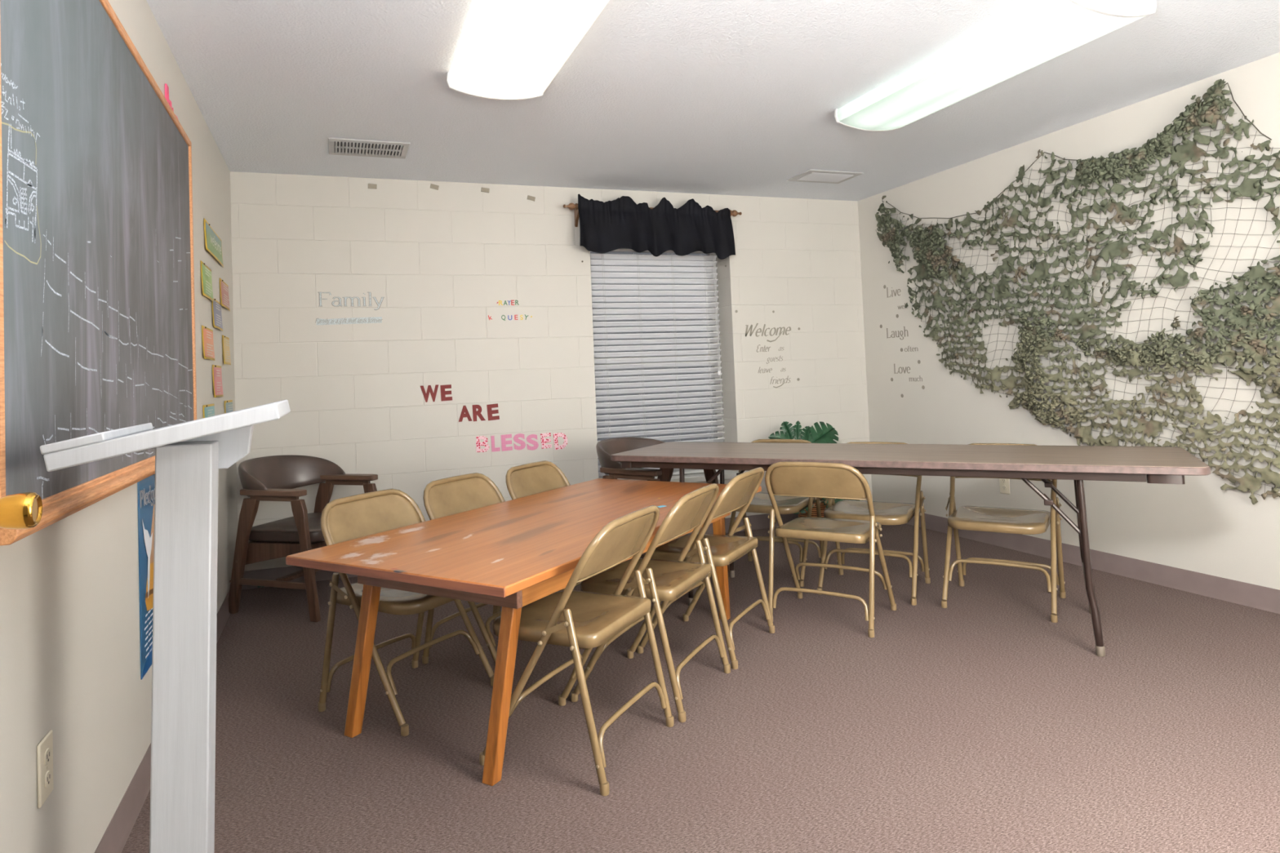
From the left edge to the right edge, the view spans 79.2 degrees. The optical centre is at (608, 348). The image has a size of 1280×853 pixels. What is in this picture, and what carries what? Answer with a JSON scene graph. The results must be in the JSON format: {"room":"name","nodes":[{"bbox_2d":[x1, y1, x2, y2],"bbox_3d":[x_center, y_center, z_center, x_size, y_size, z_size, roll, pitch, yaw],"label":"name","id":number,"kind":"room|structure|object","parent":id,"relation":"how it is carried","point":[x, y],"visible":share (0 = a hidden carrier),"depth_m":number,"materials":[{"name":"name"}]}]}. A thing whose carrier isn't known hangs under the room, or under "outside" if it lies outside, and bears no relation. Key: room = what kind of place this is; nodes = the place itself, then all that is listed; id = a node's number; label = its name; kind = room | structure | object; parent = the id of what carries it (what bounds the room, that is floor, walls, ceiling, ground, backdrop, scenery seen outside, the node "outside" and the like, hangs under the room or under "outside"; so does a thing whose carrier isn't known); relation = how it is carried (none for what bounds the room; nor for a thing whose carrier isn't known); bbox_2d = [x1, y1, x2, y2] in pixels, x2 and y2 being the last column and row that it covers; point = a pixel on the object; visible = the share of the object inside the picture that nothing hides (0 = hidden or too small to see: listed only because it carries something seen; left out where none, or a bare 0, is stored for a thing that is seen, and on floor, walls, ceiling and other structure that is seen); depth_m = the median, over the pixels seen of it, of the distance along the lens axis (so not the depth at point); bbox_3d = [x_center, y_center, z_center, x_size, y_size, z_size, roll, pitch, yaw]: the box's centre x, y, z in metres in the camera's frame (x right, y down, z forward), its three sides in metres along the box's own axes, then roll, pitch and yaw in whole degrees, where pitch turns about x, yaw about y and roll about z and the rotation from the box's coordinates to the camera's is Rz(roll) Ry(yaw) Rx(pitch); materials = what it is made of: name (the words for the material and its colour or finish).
{"room":"classroom","nodes":[
{"label":"classroom","id":0,"kind":"room"},
{"bbox_2d":[0,0,237,852],"bbox_3d":[-1.164,0.034,1.488,0.120,2.397,6.200,-2,-2,-20],"label":"wall","id":1,"kind":"structure","parent":0,"point":[70,633],"depth_m":1.78,"materials":[{"name":"paint"}]},
{"bbox_2d":[0,492,42,528],"bbox_3d":[-0.712,0.163,0.665,0.126,2.032,0.930,-2,-2,-20],"label":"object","id":2,"kind":"structure","parent":1,"relation":"in","point":[24,510],"depth_m":1.04,"materials":[{"name":"metal"}]},
{"bbox_2d":[36,729,53,808],"bbox_3d":[-1.069,0.797,1.468,0.008,0.116,0.072,-2,-2,-20],"label":"wall outlet","id":3,"kind":"object","parent":1,"relation":"attached to","point":[45,748],"visible":1,"depth_m":1.46,"materials":[{"name":"beige plastic"}]},
{"bbox_2d":[44,748,50,764],"bbox_3d":[-1.067,0.775,1.469,0.003,0.028,0.031,-2,-2,-20],"label":"socket","id":4,"kind":"object","parent":3,"relation":"attached to","point":[46,751],"depth_m":1.47,"materials":[{"name":"beige plastic"}]},
{"bbox_2d":[44,770,51,787],"bbox_3d":[-1.066,0.818,1.468,0.003,0.028,0.031,-2,-2,-20],"label":"socket","id":5,"kind":"object","parent":3,"relation":"attached to","point":[47,774],"depth_m":1.46,"materials":[{"name":"beige plastic"}]},
{"bbox_2d":[0,0,196,546],"bbox_3d":[-1.318,-0.252,2.154,0.052,1.225,1.900,-2,-2,-20],"label":"chalkboard","id":6,"kind":"object","parent":1,"relation":"attached to","point":[97,303],"visible":0.88,"depth_m":1.72,"materials":[{"name":"stone"}]},
{"bbox_2d":[137,474,155,679],"bbox_3d":[-1.404,0.664,2.396,0.004,0.567,0.415,-2,-2,-20],"label":"poster","id":7,"kind":"object","parent":1,"relation":"attached to","point":[146,486],"visible":0.59,"depth_m":2.27,"materials":[{"name":"blue paper"}]},
{"bbox_2d":[94,591,230,852],"bbox_3d":[-1.292,1.210,2.130,0.012,0.101,4.800,-2,-2,-20],"label":"baseboard","id":8,"kind":"structure","parent":1,"relation":"attached to","point":[114,839],"depth_m":2.05,"materials":[{"name":"plastic"}]},
{"bbox_2d":[164,83,177,119],"bbox_3d":[-1.599,-0.881,2.838,0.008,0.094,0.266,-2,-2,-20],"label":"cutout","id":9,"kind":"object","parent":1,"relation":"attached to","point":[166,87],"visible":0.27,"depth_m":2.74},
{"bbox_2d":[200,260,213,302],"bbox_3d":[-1.822,-0.303,3.513,0.012,0.152,0.305,-2,-2,-20],"label":"card","id":10,"kind":"object","parent":1,"relation":"attached to","point":[206,282],"visible":1,"depth_m":3.47,"materials":[{"name":"green paper"}]},
{"bbox_2d":[205,267,212,295],"bbox_3d":[-1.812,-0.301,3.503,0.001,0.111,0.195,-2,-2,-20],"label":"print","id":11,"kind":"object","parent":10,"relation":"attached to","point":[206,268],"depth_m":3.47},
{"bbox_2d":[201,324,215,360],"bbox_3d":[-1.812,-0.023,3.506,0.012,0.145,0.318,-2,-2,-20],"label":"card","id":12,"kind":"object","parent":1,"relation":"attached to","point":[207,333],"visible":1,"depth_m":3.47,"materials":[{"name":"orange paper"}]},
{"bbox_2d":[206,331,213,356],"bbox_3d":[-1.800,-0.021,3.490,0.001,0.106,0.191,-2,-2,-20],"label":"print","id":13,"kind":"object","parent":12,"relation":"attached to","point":[206,331],"depth_m":3.46},
{"bbox_2d":[203,403,214,417],"bbox_3d":[-1.795,0.323,3.485,0.012,0.144,0.325,-2,-2,-20],"label":"card","id":14,"kind":"object","parent":1,"relation":"attached to","point":[208,410],"visible":0.44,"depth_m":3.46,"materials":[{"name":"teal paper"}]},
{"bbox_2d":[204,217,223,267],"bbox_3d":[-1.914,-0.506,3.756,0.011,0.142,0.572,-2,-2,-20],"label":"card","id":15,"kind":"object","parent":1,"relation":"attached to","point":[213,242],"visible":1,"depth_m":3.70,"materials":[{"name":"green paper"}]},
{"bbox_2d":[210,238,221,254],"bbox_3d":[-1.912,-0.512,3.762,0.001,0.059,0.364,-2,-2,-20],"label":"print","id":16,"kind":"object","parent":15,"relation":"attached to","point":[215,243],"depth_m":3.73},
{"bbox_2d":[212,297,222,331],"bbox_3d":[-1.920,-0.167,3.800,0.012,0.143,0.309,-2,-2,-20],"label":"card","id":17,"kind":"object","parent":1,"relation":"attached to","point":[216,305],"visible":0.98,"depth_m":3.76,"materials":[{"name":"paper"}]},
{"bbox_2d":[216,302,221,326],"bbox_3d":[-1.909,-0.165,3.787,0.001,0.105,0.191,-2,-2,-20],"label":"print","id":18,"kind":"object","parent":17,"relation":"attached to","point":[216,303],"depth_m":3.76},
{"bbox_2d":[212,364,223,397],"bbox_3d":[-1.897,0.158,3.757,0.012,0.154,0.297,-2,-2,-20],"label":"card","id":19,"kind":"object","parent":1,"relation":"attached to","point":[216,370],"visible":1,"depth_m":3.71,"materials":[{"name":"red paper"}]},
{"bbox_2d":[216,369,222,393],"bbox_3d":[-1.882,0.160,3.735,0.001,0.112,0.162,-2,-2,-20],"label":"print","id":20,"kind":"object","parent":19,"relation":"attached to","point":[216,370],"depth_m":3.72},
{"bbox_2d":[219,277,230,311],"bbox_3d":[-2.024,-0.283,4.081,0.012,0.142,0.330,-2,-2,-20],"label":"card","id":21,"kind":"object","parent":1,"relation":"attached to","point":[224,286],"visible":1,"depth_m":4.04,"materials":[{"name":"red paper"}]},
{"bbox_2d":[223,283,229,306],"bbox_3d":[-2.015,-0.281,4.076,0.001,0.104,0.222,-2,-2,-20],"label":"print","id":22,"kind":"object","parent":21,"relation":"attached to","point":[224,283],"depth_m":4.05},
{"bbox_2d":[222,334,231,364],"bbox_3d":[-2.020,0.009,4.093,0.012,0.149,0.265,-2,-2,-20],"label":"card","id":23,"kind":"object","parent":1,"relation":"attached to","point":[226,352],"visible":1,"depth_m":4.06,"materials":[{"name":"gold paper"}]},
{"bbox_2d":[224,400,232,413],"bbox_3d":[-2.026,0.351,4.135,0.012,0.150,0.323,-2,-2,-20],"label":"card","id":24,"kind":"object","parent":1,"relation":"attached to","point":[228,404],"visible":0.47,"depth_m":4.09,"materials":[{"name":"paper"}]},
{"bbox_2d":[230,171,872,571],"bbox_3d":[-0.128,0.123,5.251,4.592,2.397,0.200,-2,-2,-20],"label":"wall","id":25,"kind":"structure","parent":0,"point":[442,261],"depth_m":4.89,"materials":[{"name":"white paint"}]},
{"bbox_2d":[315,316,382,324],"bbox_3d":[-1.560,-0.168,4.650,0.388,0.045,0.002,-2,-2,-20],"label":"wall decal","id":26,"kind":"object","parent":25,"relation":"attached to","point":[374,319],"visible":1,"depth_m":4.65,"materials":[{"name":"grey"}]},
{"bbox_2d":[317,292,384,310],"bbox_3d":[-1.549,-0.286,4.659,0.382,0.113,0.001,-2,-2,-20],"label":"wall decal","id":27,"kind":"object","parent":25,"relation":"attached to","point":[378,304],"visible":1,"depth_m":4.66,"materials":[{"name":"grey paint"}]},
{"bbox_2d":[368,183,377,188],"bbox_3d":[-1.446,-0.994,4.727,0.052,0.028,0.006,0,-3,-20],"label":"pad","id":28,"kind":"object","parent":25,"relation":"attached to","point":[370,185],"visible":1,"depth_m":4.72,"materials":[{"name":"beige"}]},
{"bbox_2d":[420,384,438,402],"bbox_3d":[-1.109,0.278,4.787,0.113,0.106,0.003,-2,-2,-20],"label":"letter","id":29,"kind":"object","parent":25,"relation":"attached to","point":[426,394],"depth_m":4.79,"materials":[{"name":"red paper"}]},
{"bbox_2d":[430,183,439,190],"bbox_3d":[-1.094,-1.017,4.853,0.056,0.038,0.006,-2,-2,-20],"label":"pad","id":30,"kind":"object","parent":25,"relation":"attached to","point":[432,185],"visible":1,"depth_m":4.85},
{"bbox_2d":[440,384,452,400],"bbox_3d":[-1.013,0.275,4.821,0.072,0.101,0.003,-2,-2,-20],"label":"letter","id":31,"kind":"object","parent":25,"relation":"attached to","point":[443,393],"depth_m":4.82,"materials":[{"name":"red paper"}]},
{"bbox_2d":[458,405,471,422],"bbox_3d":[-0.902,0.407,4.854,0.086,0.101,0.003,-2,-2,-20],"label":"letter","id":32,"kind":"object","parent":25,"relation":"attached to","point":[464,408],"depth_m":4.85,"materials":[{"name":"red paper"}]},
{"bbox_2d":[472,404,485,421],"bbox_3d":[-0.820,0.405,4.883,0.082,0.105,0.003,-2,-2,-20],"label":"letter","id":33,"kind":"object","parent":25,"relation":"attached to","point":[475,413],"depth_m":4.88,"materials":[{"name":"red paper"}]},
{"bbox_2d":[475,435,488,452],"bbox_3d":[-0.797,0.601,4.882,0.084,0.103,0.003,-2,-2,-20],"label":"letter","id":34,"kind":"object","parent":25,"relation":"attached to","point":[478,443],"depth_m":4.88,"materials":[{"name":"pink paper"}]},
{"bbox_2d":[480,186,489,192],"bbox_3d":[-0.792,-1.019,4.961,0.054,0.033,0.006,-2,-2,-20],"label":"pad","id":35,"kind":"object","parent":25,"relation":"attached to","point":[483,189],"visible":1,"depth_m":4.96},
{"bbox_2d":[486,403,499,420],"bbox_3d":[-0.735,0.403,4.913,0.079,0.105,0.003,-2,-2,-20],"label":"letter","id":36,"kind":"object","parent":25,"relation":"attached to","point":[490,411],"depth_m":4.91,"materials":[{"name":"red paper"}]},
{"bbox_2d":[490,435,500,452],"bbox_3d":[-0.719,0.602,4.910,0.056,0.101,0.003,-2,-2,-20],"label":"letter","id":37,"kind":"object","parent":25,"relation":"attached to","point":[493,449],"depth_m":4.90,"materials":[{"name":"pink paper"}]},
{"bbox_2d":[500,434,512,451],"bbox_3d":[-0.651,0.599,4.934,0.074,0.105,0.003,-2,-2,-20],"label":"letter","id":38,"kind":"object","parent":25,"relation":"attached to","point":[504,442],"depth_m":4.93,"materials":[{"name":"pink paper"}]},
{"bbox_2d":[513,433,525,449],"bbox_3d":[-0.573,0.597,4.962,0.078,0.105,0.003,-2,-2,-20],"label":"letter","id":39,"kind":"object","parent":25,"relation":"attached to","point":[516,437],"depth_m":4.96,"materials":[{"name":"pink paper"}]},
{"bbox_2d":[241,513,798,590],"bbox_3d":[-0.049,1.264,5.112,4.352,0.101,0.012,-2,-2,-20],"label":"baseboard","id":40,"kind":"structure","parent":25,"relation":"attached to","point":[760,521],"depth_m":4.53,"materials":[{"name":"plastic"}]},
{"bbox_2d":[527,195,535,201],"bbox_3d":[-0.507,-0.985,5.060,0.056,0.038,0.006,-2,-2,-20],"label":"pad","id":41,"kind":"object","parent":25,"relation":"attached to","point":[529,197],"visible":1,"depth_m":5.06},
{"bbox_2d":[526,434,538,450],"bbox_3d":[-0.492,0.604,4.990,0.079,0.102,0.003,-2,-2,-20],"label":"letter","id":42,"kind":"object","parent":25,"relation":"attached to","point":[529,440],"depth_m":4.99,"materials":[{"name":"pink paper"}]},
{"bbox_2d":[540,432,551,448],"bbox_3d":[-0.406,0.597,5.021,0.073,0.101,0.003,-2,-2,-20],"label":"letter","id":43,"kind":"object","parent":25,"relation":"attached to","point":[544,440],"depth_m":5.02,"materials":[{"name":"pink paper"}]},
{"bbox_2d":[553,432,567,449],"bbox_3d":[-0.315,0.604,5.053,0.096,0.110,0.003,-2,-2,-20],"label":"letter","id":44,"kind":"object","parent":25,"relation":"attached to","point":[557,446],"depth_m":5.05,"materials":[{"name":"pink paper"}]},
{"bbox_2d":[563,202,742,226],"bbox_3d":[0.310,-0.904,5.284,1.312,0.154,0.124,-2,-2,-20],"label":"curtain rod","id":45,"kind":"object","parent":25,"relation":"attached to","point":[571,206],"visible":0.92,"depth_m":5.12,"materials":[{"name":"brown wood"}]},
{"bbox_2d":[577,193,735,259],"bbox_3d":[0.339,-0.817,5.193,1.144,0.415,0.072,-2,-2,-20],"label":"valance curtain","id":46,"kind":"object","parent":45,"relation":"hanging from","point":[620,223],"visible":1,"depth_m":5.19,"materials":[{"name":"black fabric"}]},
{"bbox_2d":[590,251,738,482],"bbox_3d":[0.361,0.091,5.437,1.090,1.685,0.280,-2,-2,-20],"label":"window","id":47,"kind":"structure","parent":25,"relation":"in","point":[728,474],"depth_m":5.54,"materials":[{"name":"paint"}]},
{"bbox_2d":[590,248,726,479],"bbox_3d":[0.342,0.079,5.452,0.997,1.628,0.073,-2,-2,-19],"label":"window blind","id":48,"kind":"object","parent":47,"relation":"attached to","point":[698,267],"visible":0.71,"depth_m":5.46,"materials":[{"name":"white plastic"}]},
{"bbox_2d":[756,344,770,351],"bbox_3d":[1.121,-0.003,5.593,0.121,0.055,0.001,-2,-2,-20],"label":"wall decal","id":49,"kind":"object","parent":25,"relation":"attached to","point":[758,344],"visible":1,"depth_m":5.59,"materials":[{"name":"beige plastic"}]},
{"bbox_2d":[758,367,772,373],"bbox_3d":[1.130,0.152,5.589,0.118,0.047,0.001,-2,-2,-20],"label":"wall decal","id":50,"kind":"object","parent":25,"relation":"attached to","point":[759,367],"visible":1,"depth_m":5.58,"materials":[{"name":"beige plastic"}]},
{"bbox_2d":[745,323,791,337],"bbox_3d":[1.158,-0.138,5.613,0.388,0.100,0.001,-2,-2,-20],"label":"wall decal","id":51,"kind":"object","parent":25,"relation":"attached to","point":[747,326],"visible":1,"depth_m":5.60,"materials":[{"name":"beige plastic"}]},
{"bbox_2d":[766,330,782,342],"bbox_3d":[1.209,-0.088,5.629,0.139,0.082,0.001,-2,-2,-20],"label":"wall decal","id":52,"kind":"object","parent":25,"relation":"attached to","point":[782,331],"visible":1,"depth_m":5.62,"materials":[{"name":"beige plastic"}]},
{"bbox_2d":[766,355,786,364],"bbox_3d":[1.217,0.078,5.623,0.164,0.058,0.001,-2,-2,-20],"label":"wall decal","id":53,"kind":"object","parent":25,"relation":"attached to","point":[780,356],"visible":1,"depth_m":5.62,"materials":[{"name":"beige plastic"}]},
{"bbox_2d":[769,375,791,384],"bbox_3d":[1.250,0.227,5.628,0.175,0.058,0.001,-2,-2,-20],"label":"wall decal","id":54,"kind":"object","parent":25,"relation":"attached to","point":[788,375],"visible":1,"depth_m":5.63,"materials":[{"name":"beige plastic"}]},
{"bbox_2d":[121,524,1279,852],"bbox_3d":[0.947,1.221,2.314,4.552,0.080,6.450,-2,-2,-20],"label":"floor","id":55,"kind":"structure","parent":0,"point":[982,722],"depth_m":2.44,"materials":[{"name":"carpet"}]},
{"bbox_2d":[40,400,290,852],"bbox_3d":[-0.783,0.659,1.429,0.400,1.115,0.410,0,-3,-20],"label":"lectern","id":56,"kind":"object","parent":55,"relation":"on","point":[189,455],"visible":1,"depth_m":1.39,"materials":[{"name":"white paint"}]},
{"bbox_2d":[228,454,377,622],"bbox_3d":[-1.608,0.960,4.115,0.625,0.760,0.636,-3,-2,21],"label":"armchair","id":57,"kind":"object","parent":55,"relation":"on","point":[273,477],"visible":0.82,"depth_m":3.91,"materials":[{"name":"brown wood"}]},
{"bbox_2d":[248,512,324,542],"bbox_3d":[-1.573,0.941,4.102,0.490,0.089,0.500,-3,-2,21],"label":"seat cushion","id":58,"kind":"object","parent":57,"relation":"on","point":[285,530],"depth_m":3.90,"materials":[{"name":"brown leather"}]},
{"bbox_2d":[318,488,493,736],"bbox_3d":[-0.735,0.899,2.810,0.443,0.725,0.492,-3,-2,31],"label":"folding chair","id":59,"kind":"object","parent":55,"relation":"on","point":[344,519],"visible":0.66,"depth_m":2.77,"materials":[{"name":"beige metal"}]},
{"bbox_2d":[422,472,505,664],"bbox_3d":[-0.473,0.904,3.232,0.443,0.725,0.492,-3,-2,31],"label":"folding chair","id":60,"kind":"object","parent":55,"relation":"on","point":[447,496],"visible":0.48,"depth_m":3.27,"materials":[{"name":"beige metal"}]},
{"bbox_2d":[285,478,761,786],"bbox_3d":[-0.152,0.946,3.008,0.898,0.600,1.853,-3,-2,32],"label":"wooden table","id":61,"kind":"object","parent":55,"relation":"on","point":[512,555],"visible":0.8,"depth_m":2.51,"materials":[{"name":"brown wood"}]},
{"bbox_2d":[505,460,580,591],"bbox_3d":[-0.190,0.907,3.632,0.443,0.725,0.492,-3,-2,30],"label":"folding chair","id":62,"kind":"object","parent":55,"relation":"on","point":[535,477],"visible":0.31,"depth_m":3.73,"materials":[{"name":"beige metal"}]},
{"bbox_2d":[479,505,674,795],"bbox_3d":[-0.096,0.861,2.402,0.443,0.725,0.492,-3,-2,28],"label":"folding chair","id":63,"kind":"object","parent":55,"relation":"on","point":[575,620],"visible":0.94,"depth_m":2.30,"materials":[{"name":"beige metal"}]},
{"bbox_2d":[570,483,730,722],"bbox_3d":[0.154,0.866,2.824,0.443,0.725,0.492,-3,-2,28],"label":"folding chair","id":64,"kind":"object","parent":55,"relation":"on","point":[664,580],"visible":0.9,"depth_m":2.72,"materials":[{"name":"beige metal"}]},
{"bbox_2d":[595,437,728,571],"bbox_3d":[0.263,0.897,4.381,0.625,0.760,0.636,-4,-3,39],"label":"armchair","id":65,"kind":"object","parent":55,"relation":"on","point":[605,448],"visible":0.2,"depth_m":4.38,"materials":[{"name":"brown wood"}]},
{"bbox_2d":[636,466,774,669],"bbox_3d":[0.407,0.871,3.255,0.443,0.725,0.492,-3,-2,30],"label":"folding chair","id":66,"kind":"object","parent":55,"relation":"on","point":[720,550],"visible":0.89,"depth_m":3.15,"materials":[{"name":"beige metal"}]},
{"bbox_2d":[728,439,822,586],"bbox_3d":[0.912,0.888,4.330,0.492,0.725,0.443,-3,-2,32],"label":"folding chair","id":67,"kind":"object","parent":55,"relation":"on","point":[761,503],"visible":0.26,"depth_m":4.24,"materials":[{"name":"beige metal"}]},
{"bbox_2d":[768,421,858,517],"bbox_3d":[1.409,0.882,5.368,0.625,0.770,0.495,-2,-2,1],"label":"potted plant","id":68,"kind":"object","parent":55,"relation":"on","point":[825,435],"visible":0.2,"depth_m":5.36,"materials":[{"name":"green plant"}]},
{"bbox_2d":[764,462,896,637],"bbox_3d":[1.006,0.857,3.536,0.492,0.725,0.443,-3,-2,33],"label":"folding chair","id":69,"kind":"object","parent":55,"relation":"on","point":[802,479],"visible":0.98,"depth_m":3.42,"materials":[{"name":"beige metal"}]},
{"bbox_2d":[817,441,930,605],"bbox_3d":[1.342,0.859,3.951,0.492,0.725,0.443,-3,-2,31],"label":"folding chair","id":70,"kind":"object","parent":55,"relation":"on","point":[886,513],"visible":0.47,"depth_m":3.92,"materials":[{"name":"beige metal"}]},
{"bbox_2d":[610,441,1210,657],"bbox_3d":[1.253,0.848,3.628,2.454,0.731,0.739,-3,-2,30],"label":"folding table","id":71,"kind":"object","parent":55,"relation":"on","point":[1157,464],"visible":0.84,"depth_m":3.29,"materials":[{"name":"brown laminate"}]},
{"bbox_2d":[941,443,1066,622],"bbox_3d":[1.844,0.829,3.643,0.492,0.725,0.443,-4,-2,35],"label":"folding chair","id":72,"kind":"object","parent":55,"relation":"on","point":[991,519],"visible":0.61,"depth_m":3.61,"materials":[{"name":"beige metal"}]},
{"bbox_2d":[146,0,1279,200],"bbox_3d":[0.852,-1.253,2.399,4.552,0.080,6.450,-2,-2,-20],"label":"ceiling","id":73,"kind":"structure","parent":0,"point":[723,97],"depth_m":3.42,"materials":[{"name":"white paint"}]},
{"bbox_2d":[328,137,409,158],"bbox_3d":[-1.280,-1.065,4.121,0.403,0.013,0.285,-2,-2,-20],"label":"ceiling vent","id":74,"kind":"object","parent":73,"relation":"in","point":[336,146],"visible":1,"depth_m":4.10,"materials":[{"name":"metal"}]},
{"bbox_2d":[446,0,608,100],"bbox_3d":[-0.260,-1.114,2.635,0.412,0.095,1.260,-2,-2,-20],"label":"ceiling light","id":75,"kind":"object","parent":73,"relation":"attached to","point":[508,50],"visible":1,"depth_m":2.73,"materials":[{"name":"white plastic"}]},
{"bbox_2d":[786,168,863,183],"bbox_3d":[1.428,-1.135,5.110,0.410,0.013,0.270,-2,-2,-20],"label":"ceiling vent","id":76,"kind":"object","parent":73,"relation":"in","point":[811,175],"visible":1,"depth_m":5.08,"materials":[{"name":"metal"}]},
{"bbox_2d":[834,0,1156,131],"bbox_3d":[1.516,-1.161,3.251,0.412,0.095,1.290,-2,-2,-20],"label":"ceiling light","id":77,"kind":"object","parent":73,"relation":"attached to","point":[1041,31],"visible":1,"depth_m":3.03,"materials":[{"name":"white plastic"}]},
{"bbox_2d":[798,497,827,517],"bbox_3d":[1.435,1.157,5.364,0.256,0.218,0.256,-2,-2,-20],"label":"basket","id":78,"kind":"object","parent":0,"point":[814,513],"depth_m":5.25,"materials":[{"name":"wicker"}]},
{"bbox_2d":[857,52,1279,590],"bbox_3d":[2.814,-0.045,3.648,0.120,2.397,4.800,-2,-2,-20],"label":"wall","id":79,"kind":"structure","parent":0,"point":[1196,525],"depth_m":4.06,"materials":[{"name":"paint"}]},
{"bbox_2d":[886,287,901,297],"bbox_3d":[2.054,-0.413,5.572,0.001,0.075,0.151,-2,-2,-20],"label":"wall decal","id":80,"kind":"object","parent":79,"relation":"attached to","point":[891,295],"visible":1,"depth_m":5.58,"materials":[{"name":"beige plastic"}]},
{"bbox_2d":[886,326,908,339],"bbox_3d":[2.070,-0.108,5.548,0.001,0.094,0.228,-2,-2,-20],"label":"wall decal","id":81,"kind":"object","parent":79,"relation":"attached to","point":[904,326],"visible":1,"depth_m":5.53,"materials":[{"name":"beige plastic"}]},
{"bbox_2d":[893,364,910,373],"bbox_3d":[2.090,0.141,5.509,0.001,0.071,0.172,-2,-2,-20],"label":"wall decal","id":82,"kind":"object","parent":79,"relation":"attached to","point":[904,371],"visible":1,"depth_m":5.51,"materials":[{"name":"beige plastic"}]},
{"bbox_2d":[904,346,918,351],"bbox_3d":[2.119,-0.001,5.418,0.001,0.041,0.135,-2,-2,-20],"label":"wall decal","id":83,"kind":"object","parent":79,"relation":"attached to","point":[908,346],"visible":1,"depth_m":5.42,"materials":[{"name":"beige plastic"}]},
{"bbox_2d":[909,375,922,381],"bbox_3d":[2.137,0.208,5.384,0.001,0.040,0.134,-2,-2,-20],"label":"wall decal","id":84,"kind":"object","parent":79,"relation":"attached to","point":[919,375],"visible":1,"depth_m":5.38,"materials":[{"name":"beige plastic"}]},
{"bbox_2d":[999,478,1009,494],"bbox_3d":[2.398,0.821,4.686,0.008,0.116,0.072,-2,-2,-20],"label":"wall outlet","id":85,"kind":"object","parent":79,"relation":"attached to","point":[1004,483],"visible":0.91,"depth_m":4.68,"materials":[{"name":"beige plastic"}]},
{"bbox_2d":[875,79,1279,504],"bbox_3d":[2.447,-0.206,4.326,0.100,1.921,2.768,-2,-2,-20],"label":"netting","id":86,"kind":"object","parent":79,"relation":"attached to","point":[1206,113],"visible":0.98,"depth_m":3.91,"materials":[{"name":"fabric"}]},
{"bbox_2d":[905,511,1279,613],"bbox_3d":[2.795,1.103,3.587,0.012,0.101,4.800,-2,-2,-20],"label":"baseboard","id":87,"kind":"structure","parent":79,"relation":"attached to","point":[1261,597],"depth_m":3.89,"materials":[{"name":"plastic"}]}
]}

